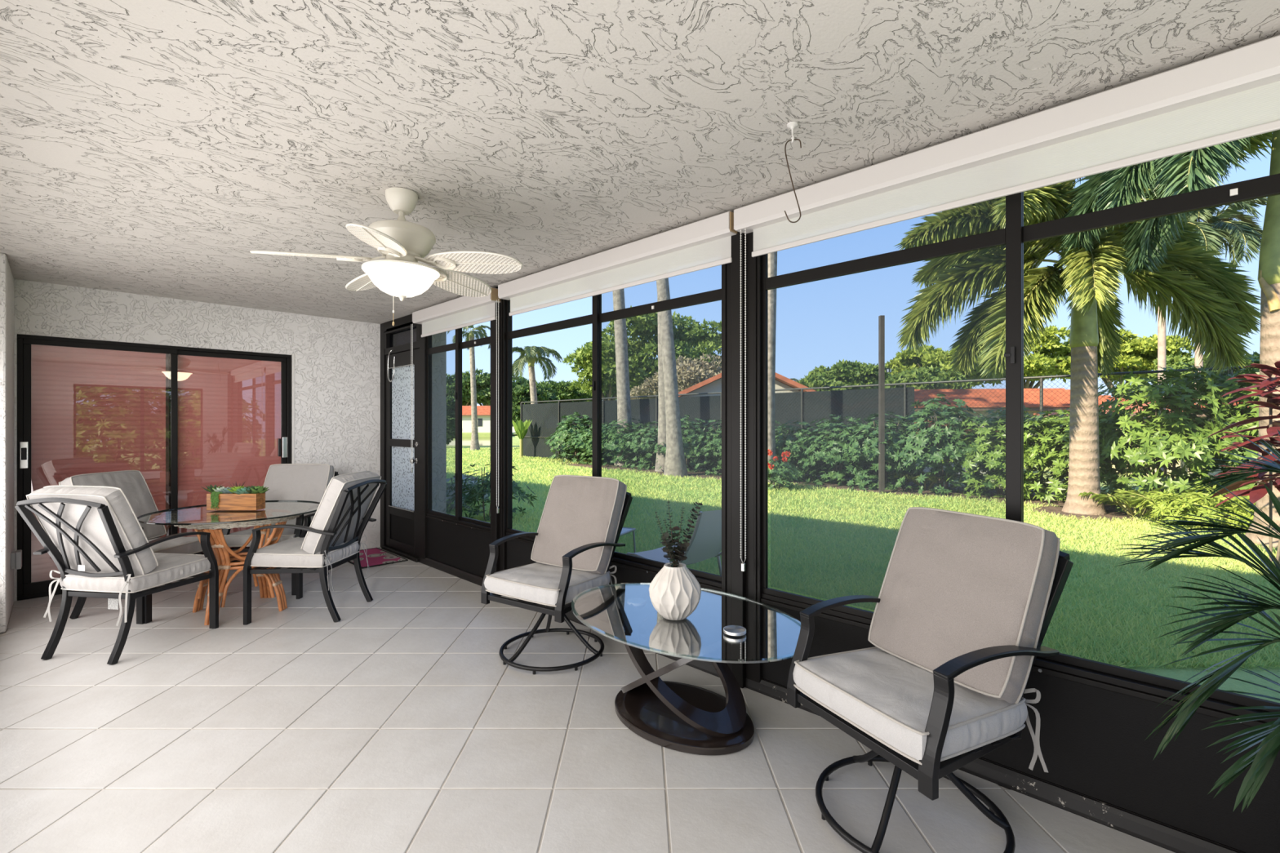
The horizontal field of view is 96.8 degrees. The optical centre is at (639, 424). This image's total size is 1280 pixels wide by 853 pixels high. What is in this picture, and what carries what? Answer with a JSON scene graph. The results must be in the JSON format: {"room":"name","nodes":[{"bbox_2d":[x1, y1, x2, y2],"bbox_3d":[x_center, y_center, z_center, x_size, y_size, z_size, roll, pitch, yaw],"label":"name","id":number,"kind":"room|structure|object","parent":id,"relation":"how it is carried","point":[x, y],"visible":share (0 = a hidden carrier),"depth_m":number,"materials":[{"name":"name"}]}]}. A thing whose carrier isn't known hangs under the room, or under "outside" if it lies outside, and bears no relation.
{"room":"sunroom","nodes":[
{"label":"sunroom","id":0,"kind":"room"},
{"bbox_2d":[0,253,13,633],"bbox_3d":[-4.375,0.113,3.777,0.890,2.374,0.260,0,0,45],"label":"wall","id":1,"kind":"structure","parent":0,"point":[6,279],"depth_m":3.61,"materials":[{"name":"paint"}]},
{"bbox_2d":[165,353,168,536],"bbox_3d":[-4.177,0.200,5.013,0.040,2.200,2.100,0,0,45],"label":"door frame","id":2,"kind":"structure","parent":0,"point":[166,354],"depth_m":5.00,"materials":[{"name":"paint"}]},
{"bbox_2d":[13,279,446,601],"bbox_3d":[-3.580,0.120,5.464,0.340,2.600,3.480,0,0,45],"label":"wall","id":3,"kind":"structure","parent":0,"point":[337,362],"depth_m":5.52,"materials":[{"name":"paint"}]},
{"bbox_2d":[31,344,165,582],"bbox_3d":[-4.355,0.300,4.586,0.035,1.890,0.820,0,0,45],"label":"glass door panel","id":4,"kind":"object","parent":3,"relation":"attached to","point":[93,411],"visible":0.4,"depth_m":4.55,"materials":[{"name":"glass"}]},
{"bbox_2d":[17,333,291,600],"bbox_3d":[-3.993,0.314,4.852,0.080,1.972,1.783,0,0,45],"label":"door","id":5,"kind":"structure","parent":3,"relation":"in","point":[26,589],"depth_m":4.46,"materials":[{"name":"brown metal"}]},
{"bbox_2d":[177,355,280,554],"bbox_3d":[-3.728,0.300,5.224,0.035,1.890,0.810,0,0,45],"label":"glass door panel","id":6,"kind":"object","parent":3,"relation":"attached to","point":[229,409],"visible":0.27,"depth_m":5.17,"materials":[{"name":"glass"}]},
{"bbox_2d":[380,323,386,546],"bbox_3d":[-2.703,0.113,6.043,0.100,2.374,0.075,0,0,45],"label":"trim","id":7,"kind":"structure","parent":3,"relation":"attached to","point":[383,357],"depth_m":5.99,"materials":[{"name":"brown metal"}]},
{"bbox_2d":[381,321,419,562],"bbox_3d":[-2.383,0.151,5.694,0.845,2.302,0.125,0,0,45],"label":"door","id":8,"kind":"structure","parent":3,"relation":"in","point":[402,487],"depth_m":5.71,"materials":[{"name":"brown metal"}]},
{"bbox_2d":[383,286,497,332],"bbox_3d":[-0.256,-1.022,3.638,6.760,0.104,0.075,0,0,45],"label":"trim","id":9,"kind":"structure","parent":3,"relation":"attached to","point":[399,322],"depth_m":5.73,"materials":[{"name":"brown metal"}]},
{"bbox_2d":[425,328,490,577],"bbox_3d":[-1.571,0.135,4.933,1.160,2.230,0.070,0,0,45],"label":"window","id":10,"kind":"structure","parent":3,"relation":"in","point":[460,542],"depth_m":4.93,"materials":[{"name":"black metal"}]},
{"bbox_2d":[410,287,500,472],"bbox_3d":[-1.624,-0.299,4.864,1.462,1.498,0.090,0,0,45],"label":"roller shade","id":11,"kind":"object","parent":10,"relation":"attached to","point":[464,311],"visible":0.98,"depth_m":4.79,"materials":[{"name":"grey fabric"}]},
{"bbox_2d":[505,288,721,659],"bbox_3d":[-0.284,0.135,3.669,2.047,2.230,0.070,0,0,45],"label":"window","id":12,"kind":"structure","parent":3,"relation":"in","point":[706,618],"depth_m":3.52,"materials":[{"name":"black metal"}]},
{"bbox_2d":[496,210,737,513],"bbox_3d":[-0.303,-0.189,3.566,2.166,1.718,0.090,0,0,45],"label":"roller shade","id":13,"kind":"object","parent":12,"relation":"attached to","point":[705,243],"visible":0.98,"depth_m":3.35,"materials":[{"name":"grey fabric"}]},
{"bbox_2d":[419,324,431,559],"bbox_3d":[-2.025,0.113,5.377,0.110,2.374,0.075,0,0,45],"label":"trim","id":14,"kind":"structure","parent":0,"point":[423,340],"depth_m":5.34,"materials":[{"name":"brown metal"}]},
{"bbox_2d":[490,287,512,573],"bbox_3d":[-1.097,0.113,4.445,0.200,2.374,0.103,0,0,45],"label":"window post","id":15,"kind":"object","parent":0,"point":[498,521],"depth_m":4.39,"materials":[{"name":"brown metal"}]},
{"bbox_2d":[0,546,1174,852],"bbox_3d":[-1.014,1.360,2.340,8.100,0.120,3.020,0,0,45],"label":"floor","id":16,"kind":"structure","parent":0,"point":[397,724],"depth_m":2.25,"materials":[{"name":"tile"}]},
{"bbox_2d":[14,485,218,664],"bbox_3d":[-3.042,0.820,3.355,0.607,0.972,0.716,0,0,9],"label":"dining chair","id":17,"kind":"object","parent":16,"relation":"on","point":[97,544],"visible":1,"depth_m":3.17,"materials":[{"name":"black"}]},
{"bbox_2d":[27,486,156,574],"bbox_3d":[-3.064,0.598,3.201,0.540,0.556,0.115,0,24,9],"label":"cushion","id":18,"kind":"object","parent":17,"relation":"on","point":[131,535],"depth_m":3.13,"materials":[{"name":"fabric"}]},
{"bbox_2d":[59,553,210,591],"bbox_3d":[-3.028,0.882,3.447,0.554,0.114,0.526,0,2,9],"label":"seat cushion","id":19,"kind":"object","parent":17,"relation":"on","point":[171,567],"depth_m":3.24,"materials":[{"name":"fabric"}]},
{"bbox_2d":[58,470,204,623],"bbox_3d":[-3.554,0.820,4.024,0.716,0.972,0.607,0,0,2],"label":"dining chair","id":20,"kind":"object","parent":16,"relation":"on","point":[132,483],"visible":0.36,"depth_m":4.09,"materials":[{"name":"black"}]},
{"bbox_2d":[60,471,164,538],"bbox_3d":[-3.709,0.597,4.029,0.117,0.560,0.542,-24,-1,2],"label":"cushion","id":21,"kind":"object","parent":20,"relation":"on","point":[133,484],"depth_m":4.13,"materials":[{"name":"fabric"}]},
{"bbox_2d":[147,536,202,554],"bbox_3d":[-3.462,0.882,4.019,0.527,0.115,0.552,-2,0,2],"label":"seat cushion","id":22,"kind":"object","parent":20,"relation":"on","point":[184,545],"depth_m":4.02,"materials":[{"name":"fabric"}]},
{"bbox_2d":[137,500,319,625],"bbox_3d":[-2.792,0.948,3.952,1.063,0.708,1.063,0,0,-1],"label":"dining table","id":23,"kind":"object","parent":16,"relation":"on","point":[197,517],"visible":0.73,"depth_m":3.84,"materials":[{"name":"clear glass"}]},
{"bbox_2d":[206,492,265,510],"bbox_3d":[-2.839,0.536,3.999,0.345,0.115,0.100,0,0,0],"label":"planter box","id":24,"kind":"object","parent":23,"relation":"on","point":[233,501],"visible":0.87,"depth_m":3.95,"materials":[{"name":"brown wood"}]},
{"bbox_2d":[222,463,338,595],"bbox_3d":[-2.915,0.820,4.665,0.604,0.972,0.714,0,0,-2],"label":"dining chair","id":25,"kind":"object","parent":16,"relation":"on","point":[285,482],"visible":0.37,"depth_m":4.79,"materials":[{"name":"black"}]},
{"bbox_2d":[224,528,294,546],"bbox_3d":[-2.913,0.881,4.573,0.549,0.116,0.529,0,-2,-2],"label":"seat cushion","id":26,"kind":"object","parent":25,"relation":"on","point":[238,538],"depth_m":4.33,"materials":[{"name":"fabric"}]},
{"bbox_2d":[264,464,333,524],"bbox_3d":[-2.921,0.598,4.819,0.540,0.556,0.118,0,-24,-2],"label":"cushion","id":27,"kind":"object","parent":25,"relation":"on","point":[307,482],"depth_m":4.82,"materials":[{"name":"fabric"}]},
{"bbox_2d":[243,471,386,625],"bbox_3d":[-2.232,0.820,3.978,0.718,0.972,0.607,0,0,2],"label":"dining chair","id":28,"kind":"object","parent":16,"relation":"on","point":[332,539],"visible":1,"depth_m":3.75,"materials":[{"name":"black"}]},
{"bbox_2d":[251,537,360,566],"bbox_3d":[-2.325,0.881,3.981,0.528,0.116,0.546,2,0,2],"label":"seat cushion","id":29,"kind":"object","parent":28,"relation":"on","point":[288,553],"depth_m":3.76,"materials":[{"name":"fabric"}]},
{"bbox_2d":[302,471,380,554],"bbox_3d":[-2.076,0.598,3.973,0.116,0.558,0.543,24,1,1],"label":"cushion","id":30,"kind":"object","parent":28,"relation":"on","point":[313,543],"depth_m":3.75,"materials":[{"name":"fabric"}]},
{"bbox_2d":[347,547,408,568],"bbox_3d":[-2.637,1.295,5.553,0.765,0.014,0.419,0,0,45],"label":"doormat","id":31,"kind":"object","parent":16,"relation":"on","point":[376,557],"visible":0.7,"depth_m":5.48,"materials":[{"name":"red"}]},
{"bbox_2d":[480,475,632,674],"bbox_3d":[-0.464,0.807,3.304,0.604,0.985,0.729,0,0,33],"label":"swivel chair","id":32,"kind":"object","parent":16,"relation":"on","point":[583,518],"visible":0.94,"depth_m":3.28,"materials":[{"name":"black"}]},
{"bbox_2d":[484,563,609,604],"bbox_3d":[-0.509,0.882,3.231,0.548,0.115,0.528,0,-2,33],"label":"seat cushion","id":33,"kind":"object","parent":32,"relation":"on","point":[541,584],"depth_m":3.08,"materials":[{"name":"beige fabric"}]},
{"bbox_2d":[532,475,625,573],"bbox_3d":[-0.376,0.588,3.440,0.542,0.578,0.117,0,-24,33],"label":"cushion","id":34,"kind":"object","parent":32,"relation":"on","point":[579,511],"depth_m":3.38,"materials":[{"name":"beige fabric"}]},
{"bbox_2d":[571,582,770,755],"bbox_3d":[0.184,1.063,2.528,1.184,0.473,0.808,0,0,45],"label":"coffee table","id":35,"kind":"object","parent":16,"relation":"on","point":[679,717],"visible":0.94,"depth_m":2.44,"materials":[{"name":"brown paint"}]},
{"bbox_2d":[648,562,701,620],"bbox_3d":[0.152,0.727,2.494,0.230,0.225,0.232,0,0,45],"label":"vase","id":36,"kind":"object","parent":35,"relation":"on","point":[675,593],"visible":0.98,"depth_m":2.42,"materials":[{"name":"white ceramic"}]},
{"bbox_2d":[418,557,1241,852],"bbox_3d":[0.379,1.275,3.008,6.850,0.070,0.074,0,0,45],"label":"baseboard","id":37,"kind":"structure","parent":16,"relation":"on","point":[1176,841],"depth_m":1.99,"materials":[{"name":"black metal"}]},
{"bbox_2d":[786,506,1073,852],"bbox_3d":[0.953,0.807,1.918,0.729,0.985,0.604,0,0,-25],"label":"swivel chair","id":38,"kind":"object","parent":16,"relation":"on","point":[966,603],"visible":1,"depth_m":1.82,"materials":[{"name":"black"}]},
{"bbox_2d":[792,648,1027,760],"bbox_3d":[0.877,0.881,1.882,0.524,0.116,0.547,2,-1,-25],"label":"seat cushion","id":39,"kind":"object","parent":38,"relation":"on","point":[885,695],"depth_m":1.74,"materials":[{"name":"beige fabric"}]},
{"bbox_2d":[870,509,1057,703],"bbox_3d":[1.100,0.588,1.987,0.115,0.574,0.543,26,-11,-23],"label":"cushion","id":40,"kind":"object","parent":38,"relation":"on","point":[955,584],"depth_m":1.90,"materials":[{"name":"beige fabric"}]},
{"bbox_2d":[1113,426,1279,812],"bbox_3d":[1.446,0.650,1.317,0.590,1.300,0.605,0,0,-15],"label":"potted palm","id":41,"kind":"object","parent":16,"relation":"on","point":[1261,757],"visible":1,"depth_m":1.31,"materials":[{"name":"green plant"}]},
{"bbox_2d":[0,0,1279,324],"bbox_3d":[-1.010,-1.114,2.343,8.100,0.080,3.030,0,0,45],"label":"ceiling","id":42,"kind":"structure","parent":0,"point":[148,147],"depth_m":1.92,"materials":[{"name":"paint"}]},
{"bbox_2d":[249,186,522,325],"bbox_3d":[-1.052,-0.764,2.627,1.066,0.616,1.112,0,0,9],"label":"ceiling fan","id":43,"kind":"object","parent":42,"relation":"hanging from","point":[402,243],"visible":1,"depth_m":2.56,"materials":[{"name":"white plastic"}]},
{"bbox_2d":[721,231,768,688],"bbox_3d":[0.516,0.113,2.860,0.230,2.374,0.103,0,0,45],"label":"window post","id":44,"kind":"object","parent":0,"point":[743,656],"depth_m":2.81,"materials":[{"name":"brown metal"}]},
{"bbox_2d":[760,173,1279,852],"bbox_3d":[1.383,0.135,2.031,2.168,2.230,0.070,0,0,45],"label":"window","id":45,"kind":"structure","parent":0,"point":[1097,718],"depth_m":1.89,"materials":[{"name":"black metal"}]},
{"bbox_2d":[733,34,1279,572],"bbox_3d":[1.323,-0.169,1.968,2.357,1.758,0.090,0,0,45],"label":"roller shade","id":46,"kind":"object","parent":45,"relation":"attached to","point":[1233,95],"visible":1,"depth_m":1.92,"materials":[{"name":"grey fabric"}]},
{"label":"outside","id":47,"kind":"structure","parent":0,"visible":0},
{"bbox_2d":[446,432,1279,702],"bbox_3d":[6.978,1.420,108.702,250.000,0.001,159.950,0,0,45],"label":"ground","id":48,"kind":"structure","parent":47,"point":[1184,674],"depth_m":6.03,"materials":[{"name":"green plant"}]},
{"bbox_2d":[446,395,462,444],"bbox_3d":[-12.273,-0.210,35.625,2.312,3.274,2.359,0,0,11],"label":"tree","id":49,"kind":"object","parent":48,"relation":"on","point":[451,401],"visible":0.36,"depth_m":35.12,"materials":[{"name":"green plant"}]},
{"bbox_2d":[446,372,490,405],"bbox_3d":[-30.163,-3.960,96.234,12.836,10.774,12.411,0,0,45],"label":"tree","id":50,"kind":"object","parent":48,"relation":"on","point":[466,401],"visible":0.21,"depth_m":92.76,"materials":[{"name":"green plant"}]},
{"bbox_2d":[446,474,490,511],"bbox_3d":[-2.962,1.131,9.549,1.009,0.660,1.075,0,0,45],"label":"shrub","id":51,"kind":"object","parent":48,"relation":"on","point":[449,501],"visible":0.31,"depth_m":9.41,"materials":[{"name":"green plant"}]},
{"bbox_2d":[447,324,490,450],"bbox_3d":[-9.335,-2.042,31.515,2.327,6.932,2.457,0,0,45],"label":"palm tree","id":52,"kind":"object","parent":48,"relation":"on","point":[471,335],"visible":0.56,"depth_m":31.37,"materials":[{"name":"beige plant"}]},
{"bbox_2d":[448,368,527,405],"bbox_3d":[-26.635,-4.201,97.931,12.574,11.256,12.976,0,0,45],"label":"tree","id":53,"kind":"object","parent":48,"relation":"on","point":[483,383],"visible":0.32,"depth_m":93.33,"materials":[{"name":"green plant"}]},
{"bbox_2d":[446,463,538,521],"bbox_3d":[-2.244,1.027,8.455,1.507,0.971,1.339,0,0,-14],"label":"shrub","id":54,"kind":"object","parent":48,"relation":"on","point":[486,484],"visible":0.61,"depth_m":8.21,"materials":[{"name":"green plant"}]},
{"bbox_2d":[512,377,559,422],"bbox_3d":[-6.475,-0.657,32.951,3.701,4.169,3.733,0,0,-13],"label":"tree","id":55,"kind":"object","parent":48,"relation":"on","point":[521,388],"visible":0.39,"depth_m":31.90,"materials":[{"name":"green plant"}]},
{"bbox_2d":[512,346,563,404],"bbox_3d":[-5.150,-1.105,26.983,3.002,5.069,3.022,0,0,45],"label":"palm tree","id":56,"kind":"object","parent":48,"relation":"on","point":[531,357],"visible":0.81,"depth_m":26.84,"materials":[{"name":"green plant"}]},
{"bbox_2d":[536,379,591,402],"bbox_3d":[-6.146,-1.081,44.843,5.356,5.017,4.966,0,0,-1],"label":"tree","id":57,"kind":"object","parent":48,"relation":"on","point":[562,389],"visible":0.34,"depth_m":43.54,"materials":[{"name":"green plant"}]},
{"bbox_2d":[562,342,637,400],"bbox_3d":[-2.056,-2.439,41.955,6.995,7.732,6.568,0,0,30],"label":"tree","id":58,"kind":"object","parent":48,"relation":"on","point":[608,384],"visible":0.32,"depth_m":40.78,"materials":[{"name":"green plant"}]},
{"bbox_2d":[630,374,657,399],"bbox_3d":[1.317,-0.897,35.494,4.961,4.648,4.514,0,0,-33],"label":"tree","id":59,"kind":"object","parent":48,"relation":"on","point":[646,388],"visible":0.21,"depth_m":33.99,"materials":[{"name":"grey plant"}]},
{"bbox_2d":[570,306,721,393],"bbox_3d":[0.949,-3.258,40.091,11.460,9.370,10.948,0,0,-13],"label":"tree","id":60,"kind":"object","parent":48,"relation":"on","point":[642,363],"visible":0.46,"depth_m":36.91,"materials":[{"name":"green plant"}]},
{"bbox_2d":[626,509,721,575],"bbox_3d":[0.326,1.009,4.374,0.783,0.826,0.565,0,0,45],"label":"patio chair","id":61,"kind":"object","parent":48,"relation":"on","point":[705,543],"visible":0.41,"depth_m":4.15,"materials":[{"name":"grey fabric"}]},
{"bbox_2d":[652,352,721,392],"bbox_3d":[3.296,-1.253,31.592,4.960,5.360,4.702,0,0,45],"label":"tree","id":62,"kind":"object","parent":48,"relation":"on","point":[690,371],"visible":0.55,"depth_m":30.63,"materials":[{"name":"grey plant"}]},
{"bbox_2d":[678,372,814,397],"bbox_3d":[4.210,-0.545,25.030,8.200,3.929,6.060,0,0,0],"label":"house","id":63,"kind":"structure","parent":48,"relation":"on","point":[713,384],"depth_m":22.50,"materials":[{"name":"beige"}]},
{"bbox_2d":[768,251,777,484],"bbox_3d":[3.298,-3.465,13.811,3.261,9.778,3.080,0,0,12],"label":"palm tree","id":64,"kind":"object","parent":48,"relation":"on","point":[772,257],"visible":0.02,"depth_m":13.59,"materials":[{"name":"beige plant"}]},
{"bbox_2d":[768,448,804,490],"bbox_3d":[2.974,0.996,12.400,1.215,0.979,1.287,0,0,45],"label":"shrub","id":65,"kind":"object","parent":48,"relation":"on","point":[775,471],"visible":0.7,"depth_m":12.15,"materials":[{"name":"green plant"}]},
{"bbox_2d":[796,373,848,391],"bbox_3d":[9.975,-0.721,31.495,3.109,4.296,3.552,0,0,-11],"label":"tree","id":66,"kind":"object","parent":48,"relation":"on","point":[814,381],"visible":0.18,"depth_m":30.86,"materials":[{"name":"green plant"}]},
{"bbox_2d":[803,359,894,390],"bbox_3d":[13.030,-1.358,35.363,5.140,5.571,5.573,0,0,45],"label":"tree","id":67,"kind":"object","parent":48,"relation":"on","point":[856,373],"visible":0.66,"depth_m":33.60,"materials":[{"name":"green plant"}]},
{"bbox_2d":[878,315,891,494],"bbox_3d":[5.029,-0.410,11.666,0.237,3.660,0.095,0,0,3],"label":"steel post","id":68,"kind":"object","parent":48,"relation":"on","point":[882,368],"visible":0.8,"depth_m":11.62,"materials":[{"name":"grey metal"}]},
{"bbox_2d":[520,365,1256,492],"bbox_3d":[4.417,0.207,15.499,27.060,2.425,0.074,0,0,45],"label":"fence","id":69,"kind":"object","parent":48,"relation":"on","point":[809,406],"visible":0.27,"depth_m":15.73,"materials":[{"name":"grey"}]},
{"bbox_2d":[545,460,1252,522],"bbox_3d":[4.052,1.403,14.557,22.200,0.026,3.150,0,0,45],"label":"mulch bed","id":70,"kind":"object","parent":48,"relation":"on","point":[702,474],"visible":0.15,"depth_m":12.26,"materials":[{"name":"brown soil"}]},
{"bbox_2d":[544,412,607,462],"bbox_3d":[-2.337,0.502,21.897,2.688,1.987,2.793,0,0,-14],"label":"shrub","id":71,"kind":"object","parent":70,"relation":"on","point":[565,434],"visible":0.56,"depth_m":21.29,"materials":[{"name":"green plant"}]},
{"bbox_2d":[566,419,617,465],"bbox_3d":[-1.407,0.645,20.446,2.282,1.679,2.757,0,0,45],"label":"shrub","id":72,"kind":"object","parent":70,"relation":"on","point":[588,433],"visible":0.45,"depth_m":20.05,"materials":[{"name":"green plant"}]},
{"bbox_2d":[586,417,652,467],"bbox_3d":[-0.388,0.605,19.221,2.473,1.764,2.569,0,0,45],"label":"shrub","id":73,"kind":"object","parent":70,"relation":"on","point":[612,445],"visible":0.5,"depth_m":18.74,"materials":[{"name":"green plant"}]},
{"bbox_2d":[613,288,637,466],"bbox_3d":[-0.957,-3.962,19.483,3.082,10.785,3.260,0,0,-21],"label":"palm tree","id":74,"kind":"object","parent":70,"relation":"on","point":[624,405],"visible":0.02,"depth_m":19.17,"materials":[{"name":"beige plant"}]},
{"bbox_2d":[613,421,686,470],"bbox_3d":[0.501,0.670,18.124,2.400,1.624,2.160,0,0,45],"label":"shrub","id":75,"kind":"object","parent":70,"relation":"on","point":[650,438],"visible":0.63,"depth_m":17.86,"materials":[{"name":"green plant"}]},
{"bbox_2d":[654,297,666,471],"bbox_3d":[0.651,-4.215,17.386,3.124,11.278,3.251,0,0,45],"label":"palm tree","id":76,"kind":"object","parent":70,"relation":"on","point":[660,462],"visible":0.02,"depth_m":16.99,"materials":[{"name":"beige plant"}]},
{"bbox_2d":[656,277,688,477],"bbox_3d":[0.212,-3.710,15.930,3.261,10.288,3.080,0,0,4],"label":"palm tree","id":77,"kind":"object","parent":70,"relation":"on","point":[675,464],"visible":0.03,"depth_m":15.54,"materials":[{"name":"beige plant"}]},
{"bbox_2d":[644,414,715,472],"bbox_3d":[1.421,0.591,17.341,2.352,1.793,2.444,0,0,-36],"label":"shrub","id":78,"kind":"object","parent":70,"relation":"on","point":[686,441],"visible":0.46,"depth_m":16.83,"materials":[{"name":"green plant"}]},
{"bbox_2d":[688,418,721,475],"bbox_3d":[2.350,0.651,16.107,2.124,1.665,2.204,0,0,45],"label":"shrub","id":79,"kind":"object","parent":70,"relation":"on","point":[716,438],"visible":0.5,"depth_m":15.75,"materials":[{"name":"green plant"}]},
{"bbox_2d":[775,420,845,482],"bbox_3d":[4.007,0.682,14.374,2.398,1.600,1.995,0,0,45],"label":"shrub","id":80,"kind":"object","parent":70,"relation":"on","point":[788,444],"visible":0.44,"depth_m":13.92,"materials":[{"name":"green plant"}]},
{"bbox_2d":[786,414,878,487],"bbox_3d":[4.669,0.614,13.416,2.328,1.743,2.240,0,0,41],"label":"shrub","id":81,"kind":"object","parent":70,"relation":"on","point":[826,455],"visible":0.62,"depth_m":13.12,"materials":[{"name":"green plant"}]},
{"bbox_2d":[820,411,939,492],"bbox_3d":[5.333,0.591,12.595,2.551,1.796,2.107,0,0,45],"label":"shrub","id":82,"kind":"object","parent":70,"relation":"on","point":[868,451],"visible":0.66,"depth_m":12.25,"materials":[{"name":"green plant"}]},
{"bbox_2d":[888,471,963,489],"bbox_3d":[6.117,1.229,12.200,1.483,0.399,1.483,0,0,45],"label":"seedling","id":83,"kind":"object","parent":70,"relation":"on","point":[932,477],"visible":0.58,"depth_m":12.01,"materials":[{"name":"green plant"}]},
{"bbox_2d":[884,393,1005,496],"bbox_3d":[6.393,0.427,11.895,2.464,2.147,2.560,0,0,15],"label":"shrub","id":84,"kind":"object","parent":70,"relation":"on","point":[946,450],"visible":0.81,"depth_m":11.39,"materials":[{"name":"green plant"}]},
{"bbox_2d":[935,405,1062,502],"bbox_3d":[6.982,0.561,11.060,2.157,1.865,2.219,0,0,45],"label":"shrub","id":85,"kind":"object","parent":70,"relation":"on","point":[993,464],"visible":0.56,"depth_m":10.68,"materials":[{"name":"green plant"}]},
{"bbox_2d":[1023,406,1144,507],"bbox_3d":[7.900,0.608,10.326,2.182,1.912,1.872,0,0,45],"label":"shrub","id":86,"kind":"object","parent":70,"relation":"on","point":[1061,435],"visible":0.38,"depth_m":10.14,"materials":[{"name":"green plant"}]},
{"bbox_2d":[1064,362,1257,515],"bbox_3d":[8.559,0.272,9.281,2.368,2.600,2.274,0,0,-2],"label":"shrub","id":87,"kind":"object","parent":70,"relation":"on","point":[1156,437],"visible":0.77,"depth_m":8.88,"materials":[{"name":"green plant"}]},
{"bbox_2d":[1152,353,1259,516],"bbox_3d":[9.549,0.198,8.702,2.274,2.766,2.368,0,0,-36],"label":"shrub","id":88,"kind":"object","parent":70,"relation":"on","point":[1244,414],"visible":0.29,"depth_m":8.63,"materials":[{"name":"green plant"}]},
{"bbox_2d":[884,364,973,389],"bbox_3d":[14.363,-0.842,28.814,4.474,4.538,4.326,0,0,45],"label":"tree","id":89,"kind":"object","parent":48,"relation":"on","point":[928,374],"visible":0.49,"depth_m":27.85,"materials":[{"name":"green plant"}]},
{"bbox_2d":[884,343,1005,387],"bbox_3d":[18.627,-1.789,34.258,6.890,6.433,8.035,0,0,-22],"label":"tree","id":90,"kind":"object","parent":48,"relation":"on","point":[937,357],"visible":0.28,"depth_m":33.23,"materials":[{"name":"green plant"}]},
{"bbox_2d":[960,324,1071,388],"bbox_3d":[22.085,-2.055,32.890,7.287,6.963,6.369,0,0,45],"label":"tree","id":91,"kind":"object","parent":48,"relation":"on","point":[1052,357],"visible":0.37,"depth_m":31.01,"materials":[{"name":"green plant"}]},
{"bbox_2d":[914,388,1124,460],"bbox_3d":[13.808,-0.030,23.500,10.500,2.900,6.080,0,0,8],"label":"house","id":92,"kind":"structure","parent":48,"relation":"on","point":[919,393],"depth_m":21.59,"materials":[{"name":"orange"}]},
{"bbox_2d":[1031,506,1142,521],"bbox_3d":[7.060,1.403,9.043,1.500,0.026,1.500,0,0,45],"label":"mulch bed","id":93,"kind":"object","parent":48,"relation":"on","point":[1056,510],"visible":0.46,"depth_m":8.80,"materials":[{"name":"brown soil"}]},
{"bbox_2d":[893,131,1272,515],"bbox_3d":[6.912,-1.584,9.197,5.482,6.008,4.503,0,0,12],"label":"palm tree","id":94,"kind":"object","parent":93,"relation":"on","point":[1210,299],"visible":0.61,"depth_m":8.77,"materials":[{"name":"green plant"}]},
{"bbox_2d":[1078,488,1199,519],"bbox_3d":[7.522,1.229,8.600,1.483,0.399,1.483,0,0,45],"label":"seedling","id":95,"kind":"object","parent":93,"relation":"on","point":[1103,497],"visible":0.57,"depth_m":8.56,"materials":[{"name":"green plant"}]},
{"bbox_2d":[1066,327,1195,398],"bbox_3d":[26.783,-1.947,31.622,6.040,6.749,5.530,0,0,45],"label":"tree","id":96,"kind":"object","parent":48,"relation":"on","point":[1138,354],"visible":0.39,"depth_m":30.23,"materials":[{"name":"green plant"}]},
{"bbox_2d":[1033,396,1251,479],"bbox_3d":[15.845,0.263,17.000,4.400,2.314,5.080,0,0,-12],"label":"house","id":97,"kind":"structure","parent":48,"relation":"on","point":[1144,404],"depth_m":15.81,"materials":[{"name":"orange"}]},
{"bbox_2d":[1057,129,1279,550],"bbox_3d":[7.425,-1.580,6.374,4.588,5.999,4.545,0,0,30],"label":"palm tree","id":98,"kind":"object","parent":48,"relation":"on","point":[1197,169],"visible":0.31,"depth_m":6.67,"materials":[{"name":"green plant"}]},
{"bbox_2d":[1093,201,1261,479],"bbox_3d":[13.232,-1.999,14.416,3.510,6.838,3.350,0,0,45],"label":"palm tree","id":99,"kind":"object","parent":48,"relation":"on","point":[1215,237],"visible":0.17,"depth_m":13.77,"materials":[{"name":"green plant"}]},
{"bbox_2d":[1146,352,1226,391],"bbox_3d":[27.571,-1.090,27.799,4.559,5.034,4.107,0,0,3],"label":"tree","id":100,"kind":"object","parent":48,"relation":"on","point":[1176,362],"visible":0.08,"depth_m":27.91,"materials":[{"name":"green plant"}]},
{"bbox_2d":[1133,484,1255,533],"bbox_3d":[7.812,1.163,7.770,1.735,0.719,1.691,0,0,15],"label":"plant","id":101,"kind":"object","parent":48,"relation":"on","point":[1204,497],"visible":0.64,"depth_m":7.59,"materials":[{"name":"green plant"}]},
{"bbox_2d":[1182,197,1267,404],"bbox_3d":[14.677,-2.099,14.920,3.450,7.038,3.300,0,0,45],"label":"palm tree","id":102,"kind":"object","parent":48,"relation":"on","point":[1246,229],"visible":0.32,"depth_m":13.90,"materials":[{"name":"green plant"}]},
{"bbox_2d":[1206,360,1279,566],"bbox_3d":[6.303,0.376,5.579,1.077,2.092,1.167,0,0,45],"label":"plant","id":103,"kind":"object","parent":48,"relation":"on","point":[1257,492],"visible":0.8,"depth_m":5.59,"materials":[{"name":"red plant"}]},
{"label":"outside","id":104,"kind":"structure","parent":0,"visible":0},
{"bbox_2d":[462,432,490,436],"bbox_3d":[-37.653,1.250,112.923,97.777,0.540,57.180,0,0,45],"label":"bank","id":105,"kind":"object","parent":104,"point":[464,434],"depth_m":66.00,"materials":[{"name":"green plant"}]},
{"bbox_2d":[462,405,515,432],"bbox_3d":[-20.974,-0.820,78.000,15.000,3.600,10.080,0,0,0],"label":"house","id":106,"kind":"structure","parent":105,"relation":"on","point":[483,411],"depth_m":73.50,"materials":[{"name":"beige paint"}]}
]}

